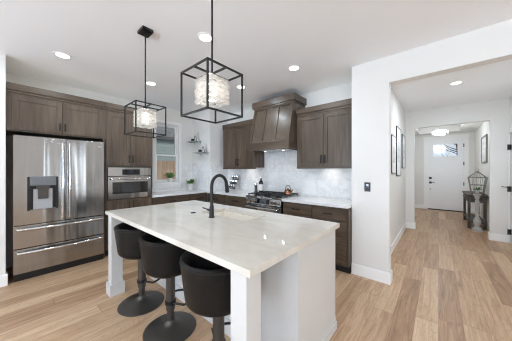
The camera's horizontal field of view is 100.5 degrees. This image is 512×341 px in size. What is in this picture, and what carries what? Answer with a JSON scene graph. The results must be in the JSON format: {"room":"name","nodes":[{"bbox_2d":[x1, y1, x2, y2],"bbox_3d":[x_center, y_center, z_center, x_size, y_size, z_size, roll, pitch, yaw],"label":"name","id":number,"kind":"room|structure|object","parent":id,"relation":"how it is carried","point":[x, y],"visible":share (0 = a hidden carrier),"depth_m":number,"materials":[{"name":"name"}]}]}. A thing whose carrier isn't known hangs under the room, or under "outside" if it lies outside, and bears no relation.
{"room":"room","nodes":[
{"label":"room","id":0,"kind":"room"},
{"bbox_2d":[0,53,5,274],"bbox_3d":[-4.854,-0.005,0.990,0.840,2.750,4.785,0,0,41],"label":"wall","id":1,"kind":"structure","parent":0,"point":[2,56],"depth_m":2.52,"materials":[{"name":"paint"}]},
{"bbox_2d":[0,271,7,286],"bbox_3d":[-4.461,1.300,0.861,0.106,0.140,4.501,0,0,41],"label":"baseboard","id":2,"kind":"structure","parent":1,"relation":"attached to","point":[3,278],"depth_m":2.52,"materials":[{"name":"paint"}]},
{"bbox_2d":[6,72,191,267],"bbox_3d":[-2.383,-0.005,4.403,0.150,2.750,3.615,0,0,41],"label":"wall","id":3,"kind":"structure","parent":0,"point":[174,116],"depth_m":3.43,"materials":[{"name":"paint"}]},
{"bbox_2d":[152,119,182,187],"bbox_3d":[-2.001,-0.357,4.777,0.205,1.475,0.690,0,0,41],"label":"window","id":4,"kind":"structure","parent":3,"relation":"in","point":[163,183],"depth_m":4.78,"materials":[{"name":"paint"}]},
{"bbox_2d":[165,172,175,181],"bbox_3d":[-1.904,0.139,4.758,0.242,0.242,0.322,0,0,41],"label":"potted plant","id":5,"kind":"object","parent":4,"relation":"on","point":[170,176],"visible":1,"depth_m":4.71,"materials":[{"name":"green plant"}]},
{"bbox_2d":[152,163,191,191],"bbox_3d":[-1.966,0.138,4.767,0.010,0.635,1.240,0,0,41],"label":"backsplash","id":6,"kind":"structure","parent":3,"relation":"in","point":[186,168],"depth_m":5.05,"materials":[{"name":"stone"}]},
{"bbox_2d":[192,109,227,201],"bbox_3d":[-1.128,-0.005,5.214,0.700,2.750,0.530,0,0,41],"label":"wall pier","id":7,"kind":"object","parent":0,"point":[210,134],"visible":0.43,"depth_m":4.95,"materials":[{"name":"paint"}]},
{"bbox_2d":[192,163,206,189],"bbox_3d":[-1.340,0.138,5.040,0.585,0.635,0.010,0,0,41],"label":"backsplash","id":8,"kind":"structure","parent":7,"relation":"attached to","point":[199,170],"depth_m":5.03,"materials":[{"name":"stone"}]},
{"bbox_2d":[0,0,511,113],"bbox_3d":[0.495,-1.430,0.577,9.600,0.100,11.120,0,0,41],"label":"ceiling","id":9,"kind":"structure","parent":0,"point":[259,40],"depth_m":2.33,"materials":[{"name":"paint"}]},
{"bbox_2d":[53,51,71,58],"bbox_3d":[-2.317,-1.377,2.552,0.176,0.006,0.176,0,0,41],"label":"recessed light","id":10,"kind":"object","parent":9,"relation":"in","point":[56,53],"visible":1,"depth_m":2.55,"materials":[{"name":"paint"}]},
{"bbox_2d":[124,25,165,137],"bbox_3d":[-1.091,-0.864,2.100,0.285,1.033,0.285,0,0,41],"label":"pendant light","id":11,"kind":"object","parent":9,"relation":"hanging from","point":[142,115],"visible":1,"depth_m":2.07,"materials":[{"name":"black metal"}]},
{"bbox_2d":[146,81,156,85],"bbox_3d":[-1.666,-1.377,3.378,0.176,0.006,0.176,0,0,41],"label":"recessed light","id":12,"kind":"object","parent":9,"relation":"in","point":[150,83],"visible":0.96,"depth_m":3.37,"materials":[{"name":"paint"}]},
{"bbox_2d":[197,32,213,42],"bbox_3d":[-0.524,-1.377,2.210,0.176,0.006,0.176,0,0,41],"label":"recessed light","id":13,"kind":"object","parent":9,"relation":"in","point":[205,37],"visible":0.88,"depth_m":2.21,"materials":[{"name":"paint"}]},
{"bbox_2d":[180,0,242,123],"bbox_3d":[-0.285,-0.864,1.384,0.285,1.033,0.285,0,0,41],"label":"pendant light","id":14,"kind":"object","parent":9,"relation":"hanging from","point":[212,88],"visible":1,"depth_m":1.34,"materials":[{"name":"black metal"}]},
{"bbox_2d":[287,65,300,70],"bbox_3d":[0.511,-1.377,2.868,0.176,0.006,0.176,0,0,41],"label":"recessed light","id":15,"kind":"object","parent":9,"relation":"in","point":[292,67],"visible":1,"depth_m":2.86,"materials":[{"name":"paint"}]},
{"bbox_2d":[449,81,463,84],"bbox_3d":[3.153,-1.377,3.356,0.176,0.006,0.176,0,0,41],"label":"recessed light","id":16,"kind":"object","parent":9,"relation":"in","point":[455,82],"visible":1,"depth_m":3.35,"materials":[{"name":"paint"}]},
{"bbox_2d":[0,208,511,340],"bbox_3d":[1.757,1.420,2.050,9.600,0.100,15.000,0,0,41],"label":"floor","id":17,"kind":"structure","parent":0,"point":[451,282],"depth_m":2.28,"materials":[{"name":"brown wood"}]},
{"bbox_2d":[6,81,105,257],"bbox_3d":[-2.912,0.150,3.149,0.660,2.440,1.015,0,0,41],"label":"tall cabinet","id":18,"kind":"object","parent":17,"relation":"on","point":[30,111],"visible":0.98,"depth_m":2.92,"materials":[{"name":"brown wood"}]},
{"bbox_2d":[13,135,103,281],"bbox_3d":[-2.871,0.468,3.130,0.737,1.805,0.924,0,0,41],"label":"refrigerator","id":19,"kind":"object","parent":17,"relation":"on","point":[58,184],"visible":1,"depth_m":2.87,"materials":[{"name":"silver metal"}]},
{"bbox_2d":[105,102,151,255],"bbox_3d":[-2.338,0.150,3.818,0.660,2.440,0.745,0,0,41],"label":"tall cabinet","id":20,"kind":"object","parent":17,"relation":"on","point":[121,150],"visible":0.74,"depth_m":3.54,"materials":[{"name":"brown wood"}]},
{"bbox_2d":[107,167,150,199],"bbox_3d":[-2.292,0.207,3.759,0.567,0.515,0.661,0,0,41],"label":"wall oven","id":21,"kind":"object","parent":20,"relation":"in","point":[122,182],"visible":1,"depth_m":3.57,"materials":[{"name":"silver metal"}]},
{"bbox_2d":[114,222,164,316],"bbox_3d":[-1.180,0.960,2.204,0.486,0.821,0.487,0,0,41],"label":"bar stool","id":22,"kind":"object","parent":17,"relation":"on","point":[127,236],"visible":0.6,"depth_m":2.08,"materials":[{"name":"black metal"}]},
{"bbox_2d":[139,233,195,340],"bbox_3d":[-0.741,0.960,1.847,0.486,0.821,0.487,0,0,41],"label":"bar stool","id":23,"kind":"object","parent":17,"relation":"on","point":[160,258],"visible":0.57,"depth_m":1.73,"materials":[{"name":"black leather"}]},
{"bbox_2d":[152,194,189,204],"bbox_3d":[-1.853,0.932,4.369,0.640,0.875,0.778,0,0,41],"label":"base cabinet","id":24,"kind":"object","parent":17,"relation":"on","point":[177,198],"visible":0.14,"depth_m":4.16,"materials":[{"name":"brown wood"}]},
{"bbox_2d":[152,189,206,197],"bbox_3d":[-1.718,0.474,4.549,0.650,0.038,1.228,0,0,41],"label":"countertop","id":25,"kind":"structure","parent":24,"relation":"on","point":[174,192],"depth_m":4.41,"materials":[{"name":"white stone"}]},
{"bbox_2d":[186,179,195,189],"bbox_3d":[-1.525,0.320,4.908,0.287,0.270,0.275,0,0,41],"label":"potted plant","id":26,"kind":"object","parent":25,"relation":"on","point":[190,184],"visible":0.97,"depth_m":4.85,"materials":[{"name":"green plant"}]},
{"bbox_2d":[189,193,206,201],"bbox_3d":[-1.454,0.932,4.835,0.640,0.875,0.446,0,0,41],"label":"base cabinet","id":27,"kind":"object","parent":17,"relation":"on","point":[198,196],"visible":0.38,"depth_m":4.66,"materials":[{"name":"brown wood"}]},
{"bbox_2d":[179,251,230,340],"bbox_3d":[-0.246,0.960,1.403,0.486,0.821,0.487,0,0,41],"label":"bar stool","id":28,"kind":"object","parent":17,"relation":"on","point":[206,283],"visible":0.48,"depth_m":1.20,"materials":[{"name":"black leather"}]},
{"bbox_2d":[208,193,225,204],"bbox_3d":[-0.668,0.932,4.729,0.600,0.875,0.639,0,0,41],"label":"base cabinet","id":29,"kind":"object","parent":17,"relation":"on","point":[217,198],"visible":0.24,"depth_m":4.46,"materials":[{"name":"brown wood"}]},
{"bbox_2d":[206,189,253,196],"bbox_3d":[-0.430,0.474,4.536,1.214,0.038,0.628,0,0,41],"label":"countertop","id":30,"kind":"structure","parent":29,"relation":"on","point":[240,193],"depth_m":4.41,"materials":[{"name":"white stone"}]},
{"bbox_2d":[259,177,262,191],"bbox_3d":[0.102,0.279,4.298,0.093,0.352,0.093,0,0,41],"label":"bottle","id":31,"kind":"object","parent":30,"relation":"on","point":[260,181],"visible":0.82,"depth_m":4.26,"materials":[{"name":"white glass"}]},
{"bbox_2d":[106,216,336,340],"bbox_3d":[-0.490,0.932,2.122,2.170,0.876,1.151,0,0,41],"label":"kitchen island","id":32,"kind":"object","parent":17,"relation":"on","point":[293,299],"visible":0.45,"depth_m":1.48,"materials":[{"name":"white paint"}]},
{"bbox_2d":[105,200,339,277],"bbox_3d":[-0.486,0.473,2.122,2.200,0.037,1.155,0,0,41],"label":"island countertop","id":33,"kind":"structure","parent":32,"relation":"on","point":[247,248],"depth_m":1.61,"materials":[{"name":"stone"}]},
{"bbox_2d":[202,174,228,217],"bbox_3d":[-0.405,0.244,2.180,0.147,0.421,0.275,0,0,35],"label":"faucet","id":34,"kind":"object","parent":33,"relation":"on","point":[211,208],"visible":0.99,"depth_m":2.06,"materials":[{"name":"black metal"}]},
{"bbox_2d":[214,211,257,220],"bbox_3d":[-0.252,0.607,2.257,0.700,0.226,0.380,0,0,41],"label":"sink","id":35,"kind":"object","parent":33,"relation":"in","point":[237,216],"visible":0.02,"depth_m":2.47,"materials":[{"name":"white ceramic"}]},
{"bbox_2d":[226,195,246,207],"bbox_3d":[-0.208,0.932,4.334,0.610,0.875,0.639,0,0,41],"label":"base cabinet","id":36,"kind":"object","parent":17,"relation":"on","point":[236,201],"visible":0.16,"depth_m":4.11,"materials":[{"name":"brown wood"}]},
{"bbox_2d":[245,191,299,213],"bbox_3d":[0.292,0.891,3.857,0.760,0.957,0.704,0,0,41],"label":"range","id":37,"kind":"object","parent":17,"relation":"on","point":[268,201],"visible":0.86,"depth_m":3.65,"materials":[{"name":"silver metal"}]},
{"bbox_2d":[246,192,299,199],"bbox_3d":[0.311,0.460,3.879,0.760,0.030,0.635,0,0,41],"label":"cooktop","id":38,"kind":"object","parent":37,"relation":"in","point":[255,195],"depth_m":3.72,"materials":[{"name":"black metal"}]},
{"bbox_2d":[284,185,292,194],"bbox_3d":[0.556,0.332,3.685,0.145,0.162,0.145,0,0,-4],"label":"kettle","id":39,"kind":"object","parent":37,"relation":"on","point":[287,191],"visible":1,"depth_m":3.64,"materials":[{"name":"orange metal"}]},
{"bbox_2d":[283,202,312,218],"bbox_3d":[0.800,0.932,3.470,0.505,0.875,0.639,0,0,41],"label":"base cabinet","id":40,"kind":"object","parent":17,"relation":"on","point":[289,208],"visible":0.27,"depth_m":3.23,"materials":[{"name":"brown wood"}]},
{"bbox_2d":[282,196,351,208],"bbox_3d":[1.000,0.474,3.311,1.019,0.038,0.628,0,0,41],"label":"countertop","id":41,"kind":"structure","parent":40,"relation":"on","point":[321,201],"depth_m":3.17,"materials":[{"name":"white stone"}]},
{"bbox_2d":[312,205,351,273],"bbox_3d":[1.186,0.932,3.140,0.506,0.875,0.639,0,0,41],"label":"base cabinet","id":42,"kind":"object","parent":17,"relation":"on","point":[343,234],"visible":0.57,"depth_m":2.84,"materials":[{"name":"brown wood"}]},
{"bbox_2d":[462,191,488,229],"bbox_3d":[5.524,0.970,5.407,0.369,0.800,1.220,0,0,41],"label":"console table","id":43,"kind":"object","parent":17,"relation":"on","point":[467,196],"visible":0.9,"depth_m":5.04,"materials":[{"name":"brown wood"}]},
{"bbox_2d":[464,214,483,223],"bbox_3d":[5.527,1.215,5.404,0.300,0.030,1.160,0,0,41],"label":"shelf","id":44,"kind":"object","parent":43,"relation":"attached to","point":[469,221],"depth_m":5.22,"materials":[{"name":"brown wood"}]},
{"bbox_2d":[467,169,487,193],"bbox_3d":[5.428,0.262,5.226,0.322,0.616,0.322,0,0,41],"label":"birdcage","id":45,"kind":"object","parent":43,"relation":"on","point":[477,172],"visible":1,"depth_m":5.21,"materials":[{"name":"grey metal"}]},
{"bbox_2d":[471,194,482,231],"bbox_3d":[5.015,0.950,4.829,0.176,0.840,0.176,0,0,41],"label":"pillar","id":46,"kind":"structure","parent":17,"relation":"on","point":[476,221],"depth_m":4.80,"materials":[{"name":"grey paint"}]},
{"bbox_2d":[228,82,351,198],"bbox_3d":[0.233,-0.005,4.482,3.720,2.750,0.130,0,0,41],"label":"wall","id":47,"kind":"structure","parent":0,"point":[344,91],"depth_m":3.63,"materials":[{"name":"paint"}]},
{"bbox_2d":[210,164,227,189],"bbox_3d":[-0.859,0.152,4.983,0.010,0.605,0.510,0,0,41],"label":"backsplash","id":48,"kind":"structure","parent":47,"relation":"attached to","point":[219,184],"depth_m":4.96,"materials":[{"name":"stone"}]},
{"bbox_2d":[222,119,263,168],"bbox_3d":[-0.294,-0.522,4.597,0.930,0.985,0.358,0,0,41],"label":"upper cabinet","id":49,"kind":"object","parent":47,"relation":"attached to","point":[236,136],"visible":0.89,"depth_m":4.46,"materials":[{"name":"brown wood"}]},
{"bbox_2d":[248,92,306,152],"bbox_3d":[0.369,-0.814,3.888,0.920,0.932,0.575,0,0,41],"label":"range hood","id":50,"kind":"object","parent":47,"relation":"attached to","point":[274,125],"visible":0.91,"depth_m":3.68,"materials":[{"name":"brown wood"}]},
{"bbox_2d":[228,151,351,199],"bbox_3d":[0.453,0.013,4.201,3.020,0.885,0.010,0,0,41],"label":"backsplash","id":51,"kind":"structure","parent":47,"relation":"attached to","point":[280,170],"depth_m":3.98,"materials":[{"name":"stone"}]},
{"bbox_2d":[296,98,351,168],"bbox_3d":[1.125,-0.522,3.381,0.915,0.985,0.358,0,0,41],"label":"upper cabinet","id":52,"kind":"object","parent":47,"relation":"attached to","point":[324,131],"visible":0.83,"depth_m":3.25,"materials":[{"name":"brown wood"}]},
{"bbox_2d":[352,56,405,272],"bbox_3d":[2.485,-0.005,3.922,0.430,2.750,3.210,0,0,41],"label":"wall","id":53,"kind":"structure","parent":0,"point":[379,214],"depth_m":2.71,"materials":[{"name":"paint"}]},
{"bbox_2d":[364,182,369,191],"bbox_3d":[1.419,0.210,2.715,0.070,0.116,0.010,0,0,41],"label":"light switch","id":54,"kind":"object","parent":53,"relation":"attached to","point":[366,184],"visible":1,"depth_m":2.71,"materials":[{"name":"black plastic"}]},
{"bbox_2d":[351,263,392,284],"bbox_3d":[1.484,1.300,2.741,0.446,0.140,0.146,0,0,41],"label":"baseboard","id":55,"kind":"structure","parent":53,"relation":"attached to","point":[370,273],"depth_m":2.67,"materials":[{"name":"paint"}]},
{"bbox_2d":[391,134,395,173],"bbox_3d":[2.395,-0.275,3.703,0.018,0.650,0.460,0,0,41],"label":"picture frame","id":56,"kind":"object","parent":53,"relation":"attached to","point":[393,138],"visible":0.97,"depth_m":3.65,"materials":[{"name":"black metal"}]},
{"bbox_2d":[393,146,394,162],"bbox_3d":[2.398,-0.275,3.700,0.003,0.286,0.184,0,0,41],"label":"print","id":57,"kind":"object","parent":56,"relation":"attached to","point":[393,146],"depth_m":3.69},
{"bbox_2d":[396,126,400,175],"bbox_3d":[2.782,-0.365,4.154,0.018,0.930,0.570,0,0,41],"label":"picture frame","id":58,"kind":"object","parent":53,"relation":"attached to","point":[398,130],"visible":0.96,"depth_m":4.10,"materials":[{"name":"black metal"}]},
{"bbox_2d":[398,141,399,161],"bbox_3d":[2.785,-0.365,4.152,0.003,0.409,0.228,0,0,41],"label":"print","id":59,"kind":"object","parent":58,"relation":"attached to","point":[398,141],"depth_m":4.16},
{"bbox_2d":[402,134,404,167],"bbox_3d":[3.280,-0.415,4.735,0.018,0.730,0.500,0,0,41],"label":"picture frame","id":60,"kind":"object","parent":53,"relation":"attached to","point":[403,136],"visible":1,"depth_m":4.69,"materials":[{"name":"black metal"}]},
{"bbox_2d":[391,204,488,253],"bbox_3d":[4.184,1.300,4.889,1.790,0.140,6.630,0,0,41],"label":"baseboard","id":61,"kind":"structure","parent":53,"relation":"attached to","point":[407,224],"depth_m":4.96,"materials":[{"name":"paint"}]},
{"bbox_2d":[415,132,474,208],"bbox_3d":[6.390,-0.130,7.463,1.790,3.000,0.150,0,0,41],"label":"wall","id":62,"kind":"structure","parent":0,"point":[419,142],"depth_m":7.69,"materials":[{"name":"paint"}]},
{"bbox_2d":[423,134,468,212],"bbox_3d":[6.500,0.090,7.323,1.170,2.560,0.200,0,0,41],"label":"door","id":63,"kind":"structure","parent":62,"relation":"in","point":[445,177],"depth_m":7.29,"materials":[{"name":"paint"}]},
{"bbox_2d":[389,19,511,85],"bbox_3d":[2.425,-1.220,1.945,2.050,0.320,0.130,0,0,41],"label":"wall","id":64,"kind":"structure","parent":0,"point":[490,44],"depth_m":2.19,"materials":[{"name":"paint"}]},
{"bbox_2d":[406,98,508,234],"bbox_3d":[4.169,-0.005,4.672,2.050,2.750,0.120,0,0,41],"label":"wall","id":65,"kind":"structure","parent":0,"point":[496,112],"depth_m":4.22,"materials":[{"name":"paint"}]},
{"bbox_2d":[488,231,507,242],"bbox_3d":[4.742,1.300,4.170,0.266,0.140,0.136,0,0,41],"label":"baseboard","id":66,"kind":"structure","parent":65,"relation":"attached to","point":[491,236],"depth_m":4.12,"materials":[{"name":"paint"}]},
{"bbox_2d":[475,121,488,222],"bbox_3d":[6.014,-0.130,5.526,0.160,3.000,3.580,0,0,41],"label":"wall","id":67,"kind":"structure","parent":0,"point":[483,168],"depth_m":5.82,"materials":[{"name":"paint"}]},
{"bbox_2d":[415,122,483,135],"bbox_3d":[5.225,-1.390,6.104,1.790,0.280,3.430,0,0,41],"label":"ceiling","id":68,"kind":"structure","parent":67,"relation":"attached to","point":[468,127],"depth_m":6.83,"materials":[{"name":"paint"}]},
{"bbox_2d":[481,134,487,162],"bbox_3d":[5.773,-0.530,5.391,0.030,0.680,0.800,0,0,41],"label":"wall art","id":69,"kind":"object","parent":67,"relation":"attached to","point":[484,140],"visible":1,"depth_m":5.34,"materials":[{"name":"grey metal"}]},
{"bbox_2d":[482,137,485,161],"bbox_3d":[5.778,-0.530,5.387,0.013,0.600,0.720,0,0,41],"label":"print","id":70,"kind":"object","parent":69,"relation":"attached to","point":[483,138],"depth_m":5.36},
{"bbox_2d":[509,96,511,242],"bbox_3d":[3.894,-0.005,2.800,0.230,2.750,3.080,0,0,41],"label":"wall","id":71,"kind":"structure","parent":0,"point":[510,98],"depth_m":4.01,"materials":[{"name":"paint"}]},
{"bbox_2d":[501,127,511,242],"bbox_3d":[4.494,0.292,3.707,0.160,2.155,0.949,0,0,41],"label":"door","id":72,"kind":"structure","parent":71,"relation":"in","point":[509,146],"depth_m":4.02,"materials":[{"name":"paint"}]},
{"bbox_3d":[5.225,-1.580,6.104,1.790,0.100,3.430,0,0,41],"label":"ceiling","id":73,"kind":"structure","parent":0,"visible":0},
{"bbox_2d":[432,129,448,135],"bbox_3d":[5.164,-1.266,5.979,0.362,0.528,0.362,0,0,41],"label":"flush light","id":74,"kind":"object","parent":73,"relation":"attached to","point":[436,132],"visible":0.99,"depth_m":5.88,"materials":[{"name":"silver metal"}]},
{"label":"outside","id":75,"kind":"structure","parent":0,"visible":0},
{"bbox_3d":[2.711,1.570,10.847,22.000,0.100,32.000,0,0,41],"label":"ground","id":76,"kind":"structure","parent":75,"visible":0},
{"bbox_2d":[156,126,174,160],"bbox_3d":[-6.652,-0.680,10.970,4.620,4.400,14.800,0,0,41],"label":"house","id":77,"kind":"structure","parent":76,"relation":"on","point":[164,144],"depth_m":10.33,"materials":[{"name":"grey"}]},
{"bbox_2d":[157,161,174,179],"bbox_3d":[-4.264,0.585,6.750,0.060,1.870,8.700,0,0,41],"label":"fence","id":78,"kind":"object","parent":76,"relation":"on","point":[163,167],"visible":0.08,"depth_m":7.78,"materials":[{"name":"brown wood"}]},
{"bbox_2d":[442,144,456,155],"bbox_3d":[10.749,-0.323,11.085,1.880,3.692,1.727,0,0,-15],"label":"tree","id":79,"kind":"object","parent":76,"relation":"on","point":[444,144],"visible":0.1,"depth_m":11.40,"materials":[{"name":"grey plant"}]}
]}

